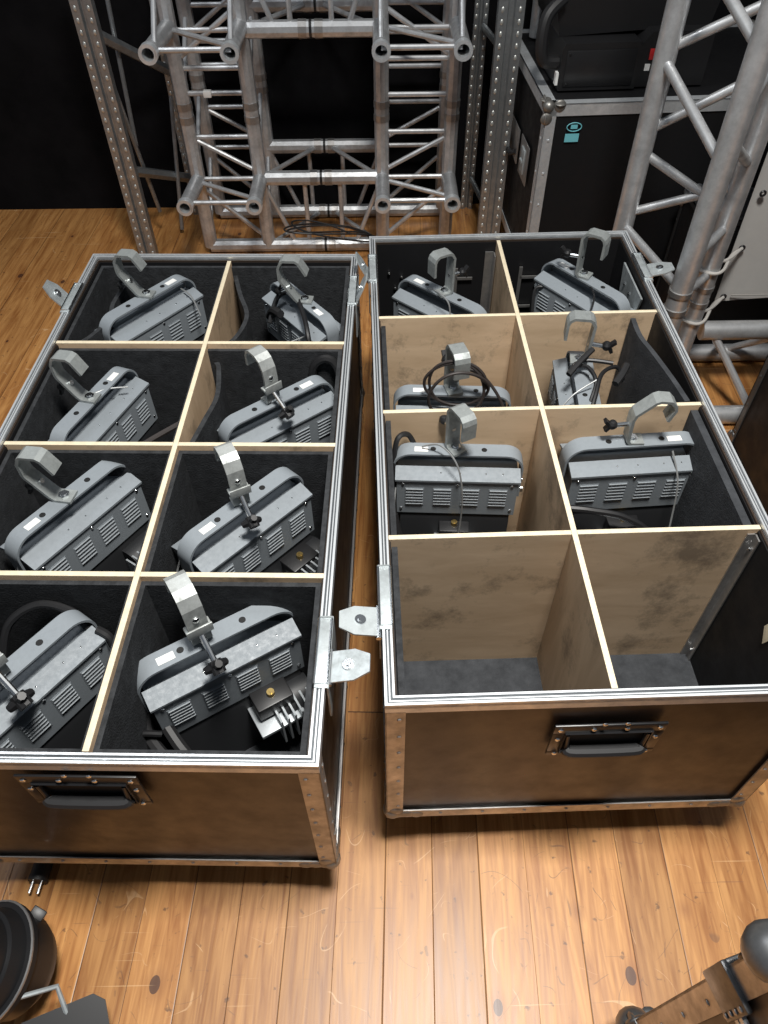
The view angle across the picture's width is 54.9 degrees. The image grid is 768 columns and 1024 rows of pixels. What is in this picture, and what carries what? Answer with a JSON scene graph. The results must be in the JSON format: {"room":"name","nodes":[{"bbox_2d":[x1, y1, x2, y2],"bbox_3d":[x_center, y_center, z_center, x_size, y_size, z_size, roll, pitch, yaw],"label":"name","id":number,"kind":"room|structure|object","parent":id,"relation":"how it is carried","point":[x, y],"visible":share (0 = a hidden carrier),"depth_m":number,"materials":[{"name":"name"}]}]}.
{"room":"backstage room","nodes":[
{"label":"backstage room","id":0,"kind":"room"},
{"bbox_2d":[0,0,759,209],"bbox_3d":[-0.027,-2.168,1.858,6.400,2.950,0.050,-1,49,0],"label":"wall","id":1,"kind":"structure","parent":0,"point":[55,153],"depth_m":2.63,"materials":[{"name":"black fabric"}]},
{"bbox_2d":[0,204,767,1023],"bbox_3d":[0.006,0.472,1.469,6.400,0.050,4.430,-1,49,0],"label":"floor","id":2,"kind":"structure","parent":0,"point":[567,917],"depth_m":1.27,"materials":[{"name":"brown wood"}]},
{"bbox_2d":[27,863,52,893],"bbox_3d":[-0.591,0.516,1.381,0.074,0.033,0.360,7,49,7],"label":"plug","id":3,"kind":"object","parent":2,"relation":"on","point":[40,872],"visible":0.34,"depth_m":1.27,"materials":[{"name":"black plastic"}]},
{"bbox_2d":[0,900,109,1023],"bbox_3d":[-0.548,0.710,1.093,0.284,0.173,0.178,36,58,28],"label":"lamp","id":4,"kind":"object","parent":2,"relation":"on","point":[28,946],"visible":1,"depth_m":1.09,"materials":[{"name":"black metal"}]},
{"bbox_2d":[68,0,197,253],"bbox_3d":[-0.784,-1.377,2.403,0.080,1.000,0.389,17,51,15],"label":"shelving rack","id":5,"kind":"object","parent":2,"relation":"on","point":[93,41],"visible":0.68,"depth_m":2.38,"materials":[{"name":"grey metal"}]},
{"bbox_2d":[0,254,370,868],"bbox_3d":[-0.356,0.021,1.457,0.706,0.570,1.235,0,49,1],"label":"flight case","id":6,"kind":"object","parent":2,"relation":"on","point":[113,799],"visible":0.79,"depth_m":1.18,"materials":[{"name":"brown laminate"}]},
{"bbox_2d":[0,600,113,748],"bbox_3d":[-0.526,0.281,1.111,0.169,0.448,0.263,28,55,23],"label":"light","id":7,"kind":"object","parent":6,"relation":"in","point":[49,686],"visible":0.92,"depth_m":1.08,"materials":[{"name":"grey paint"}]},
{"bbox_2d":[0,446,150,571],"bbox_3d":[-0.511,0.062,1.310,0.221,0.437,0.266,4,49,4],"label":"light","id":8,"kind":"object","parent":6,"relation":"in","point":[98,522],"visible":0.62,"depth_m":1.25,"materials":[{"name":"grey paint"}]},
{"bbox_2d":[48,350,177,441],"bbox_3d":[-0.499,-0.122,1.473,0.235,0.435,0.255,15,51,14],"label":"light","id":9,"kind":"object","parent":6,"relation":"on","point":[117,408],"visible":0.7,"depth_m":1.42,"materials":[{"name":"grey paint"}]},
{"bbox_2d":[94,249,207,340],"bbox_3d":[-0.460,-0.348,1.658,0.244,0.455,0.260,30,55,24],"label":"light","id":10,"kind":"object","parent":6,"relation":"in","point":[169,310],"visible":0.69,"depth_m":1.61,"materials":[{"name":"grey paint"}]},
{"bbox_2d":[137,569,306,750],"bbox_3d":[-0.228,0.299,1.112,0.305,0.416,0.262,-25,53,-20],"label":"light","id":11,"kind":"object","parent":6,"relation":"on","point":[235,682],"visible":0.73,"depth_m":1.12,"materials":[{"name":"grey paint"}]},
{"bbox_2d":[171,441,319,572],"bbox_3d":[-0.219,0.079,1.290,0.155,0.440,0.270,34,57,27],"label":"light","id":12,"kind":"object","parent":6,"relation":"in","point":[265,526],"visible":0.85,"depth_m":1.24,"materials":[{"name":"grey paint"}]},
{"bbox_2d":[217,345,336,442],"bbox_3d":[-0.189,-0.143,1.492,0.289,0.430,0.118,-31,55,-24],"label":"light","id":13,"kind":"object","parent":6,"relation":"on","point":[301,412],"visible":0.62,"depth_m":1.42,"materials":[{"name":"grey paint"}]},
{"bbox_2d":[262,254,340,341],"bbox_3d":[-0.208,-0.349,1.659,0.176,0.451,0.255,-30,55,-23],"label":"light","id":14,"kind":"object","parent":6,"relation":"in","point":[291,315],"visible":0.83,"depth_m":1.57,"materials":[{"name":"grey paint"}]},
{"bbox_2d":[138,0,472,251],"bbox_3d":[-0.212,-1.282,2.336,0.904,0.965,0.516,-1,49,0],"label":"truss","id":15,"kind":"object","parent":2,"relation":"on","point":[241,51],"depth_m":2.38,"materials":[{"name":"metal"}]},
{"bbox_2d":[460,0,525,233],"bbox_3d":[0.344,-1.377,2.390,0.076,1.000,0.428,-3,49,-2],"label":"shelving rack","id":16,"kind":"object","parent":2,"relation":"on","point":[507,39],"visible":0.92,"depth_m":2.38,"materials":[{"name":"grey metal"}]},
{"bbox_2d":[339,230,767,818],"bbox_3d":[0.286,-0.044,1.508,0.729,0.568,1.236,-2,49,-1],"label":"flight case","id":17,"kind":"object","parent":2,"relation":"on","point":[543,663],"visible":0.88,"depth_m":1.24,"materials":[{"name":"brown laminate"}]},
{"bbox_2d":[392,248,486,315],"bbox_3d":[0.137,-0.417,1.730,0.255,0.428,0.102,34,57,27],"label":"light","id":18,"kind":"object","parent":17,"relation":"on","point":[423,296],"visible":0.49,"depth_m":1.66,"materials":[{"name":"grey paint"}]},
{"bbox_2d":[393,342,510,409],"bbox_3d":[0.136,-0.169,1.521,0.248,0.415,0.134,2,49,2],"label":"light","id":19,"kind":"object","parent":17,"relation":"on","point":[456,359],"visible":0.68,"depth_m":1.44,"materials":[{"name":"grey paint"}]},
{"bbox_2d":[392,403,523,534],"bbox_3d":[0.134,-0.009,1.382,0.253,0.412,0.197,2,49,2],"label":"light","id":20,"kind":"object","parent":17,"relation":"on","point":[451,486],"visible":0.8,"depth_m":1.35,"materials":[{"name":"grey paint"}]},
{"bbox_2d":[530,228,633,312],"bbox_3d":[0.425,-0.422,1.714,0.147,0.455,0.255,-29,55,-23],"label":"light","id":21,"kind":"object","parent":17,"relation":"in","point":[569,287],"visible":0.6,"depth_m":1.65,"materials":[{"name":"grey paint"}]},
{"bbox_2d":[545,310,629,405],"bbox_3d":[0.409,-0.189,1.528,0.146,0.425,0.248,2,49,3],"label":"light","id":22,"kind":"object","parent":17,"relation":"on","point":[574,380],"visible":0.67,"depth_m":1.45,"materials":[{"name":"grey paint"}]},
{"bbox_2d":[558,391,693,529],"bbox_3d":[0.447,-0.024,1.381,0.278,0.427,0.170,-4,49,-3],"label":"light","id":23,"kind":"object","parent":17,"relation":"in","point":[628,480],"visible":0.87,"depth_m":1.35,"materials":[{"name":"grey paint"}]},
{"bbox_2d":[501,19,767,263],"bbox_3d":[0.804,-1.120,2.396,0.839,0.643,0.644,-3,49,-2],"label":"flight case","id":24,"kind":"object","parent":2,"relation":"on","point":[569,152],"visible":0.33,"depth_m":2.10,"materials":[{"name":"black laminate"}]},
{"bbox_2d":[529,0,541,38],"bbox_3d":[0.468,-1.613,2.140,0.049,0.414,0.044,-1,49,0],"label":"metal pole","id":25,"kind":"object","parent":24,"relation":"on","point":[536,10],"visible":0.53,"depth_m":2.25,"materials":[{"name":"metal"}]},
{"bbox_2d":[535,0,720,90],"bbox_3d":[0.631,-1.371,2.003,0.490,0.300,0.346,-3,49,-2],"label":"equipment box","id":26,"kind":"object","parent":24,"relation":"on","point":[581,44],"visible":0.94,"depth_m":1.94,"materials":[{"name":"black plastic"}]},
{"bbox_2d":[648,48,654,59],"bbox_3d":[0.709,-1.210,1.955,0.014,0.026,0.005,-3,49,-2],"label":"switch","id":27,"kind":"object","parent":26,"relation":"attached to","point":[651,51],"depth_m":1.95,"materials":[{"name":"red plastic"}]},
{"bbox_2d":[612,0,767,355],"bbox_3d":[0.640,-0.749,1.603,0.273,1.350,0.321,27,54,22],"label":"truss tower","id":28,"kind":"object","parent":2,"relation":"on","point":[736,155],"visible":0.63,"depth_m":1.57,"materials":[{"name":"metal"}]},
{"bbox_2d":[682,296,724,325],"bbox_3d":[0.856,-0.548,1.990,0.067,0.027,0.206,30,56,24],"label":"rope","id":29,"kind":"object","parent":28,"relation":"attached to","point":[716,302],"visible":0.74,"depth_m":1.96,"materials":[{"name":"grey fabric"}]},
{"bbox_2d":[699,247,742,275],"bbox_3d":[0.855,-0.644,1.881,0.067,0.027,0.206,30,56,24],"label":"rope","id":30,"kind":"object","parent":28,"relation":"attached to","point":[733,254],"visible":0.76,"depth_m":1.85,"materials":[{"name":"grey fabric"}]},
{"bbox_2d":[715,153,767,300],"bbox_3d":[1.291,-0.903,1.704,0.750,0.974,0.026,-1,49,0],"label":"sheet","id":31,"kind":"object","parent":28,"relation":"attached to","point":[745,276],"visible":0.96,"depth_m":1.97,"materials":[{"name":"grey paint"}]},
{"bbox_2d":[615,918,767,1023],"bbox_3d":[0.627,0.704,0.796,0.490,0.644,0.490,-13,50,-10],"label":"flight case","id":32,"kind":"object","parent":2,"relation":"on","point":[733,990],"visible":1,"depth_m":0.74,"materials":[{"name":"brown laminate"}]},
{"bbox_2d":[655,183,767,343],"bbox_3d":[1.301,-0.710,2.180,0.924,0.444,0.214,-1,49,0],"label":"flight case","id":33,"kind":"object","parent":2,"relation":"on","point":[755,308],"visible":0.1,"depth_m":2.16,"materials":[{"name":"black laminate"}]},
{"bbox_2d":[689,320,767,423],"bbox_3d":[1.350,-0.439,2.065,0.987,0.233,0.331,-1,49,0],"label":"truss","id":34,"kind":"object","parent":2,"relation":"on","point":[756,348],"visible":0.56,"depth_m":2.02,"materials":[{"name":"metal"}]},
{"bbox_2d":[727,355,767,515],"bbox_3d":[1.223,-0.383,1.475,0.624,1.074,0.424,-1,49,0],"label":"flight case","id":35,"kind":"object","parent":2,"relation":"on","point":[748,437],"visible":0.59,"depth_m":1.84,"materials":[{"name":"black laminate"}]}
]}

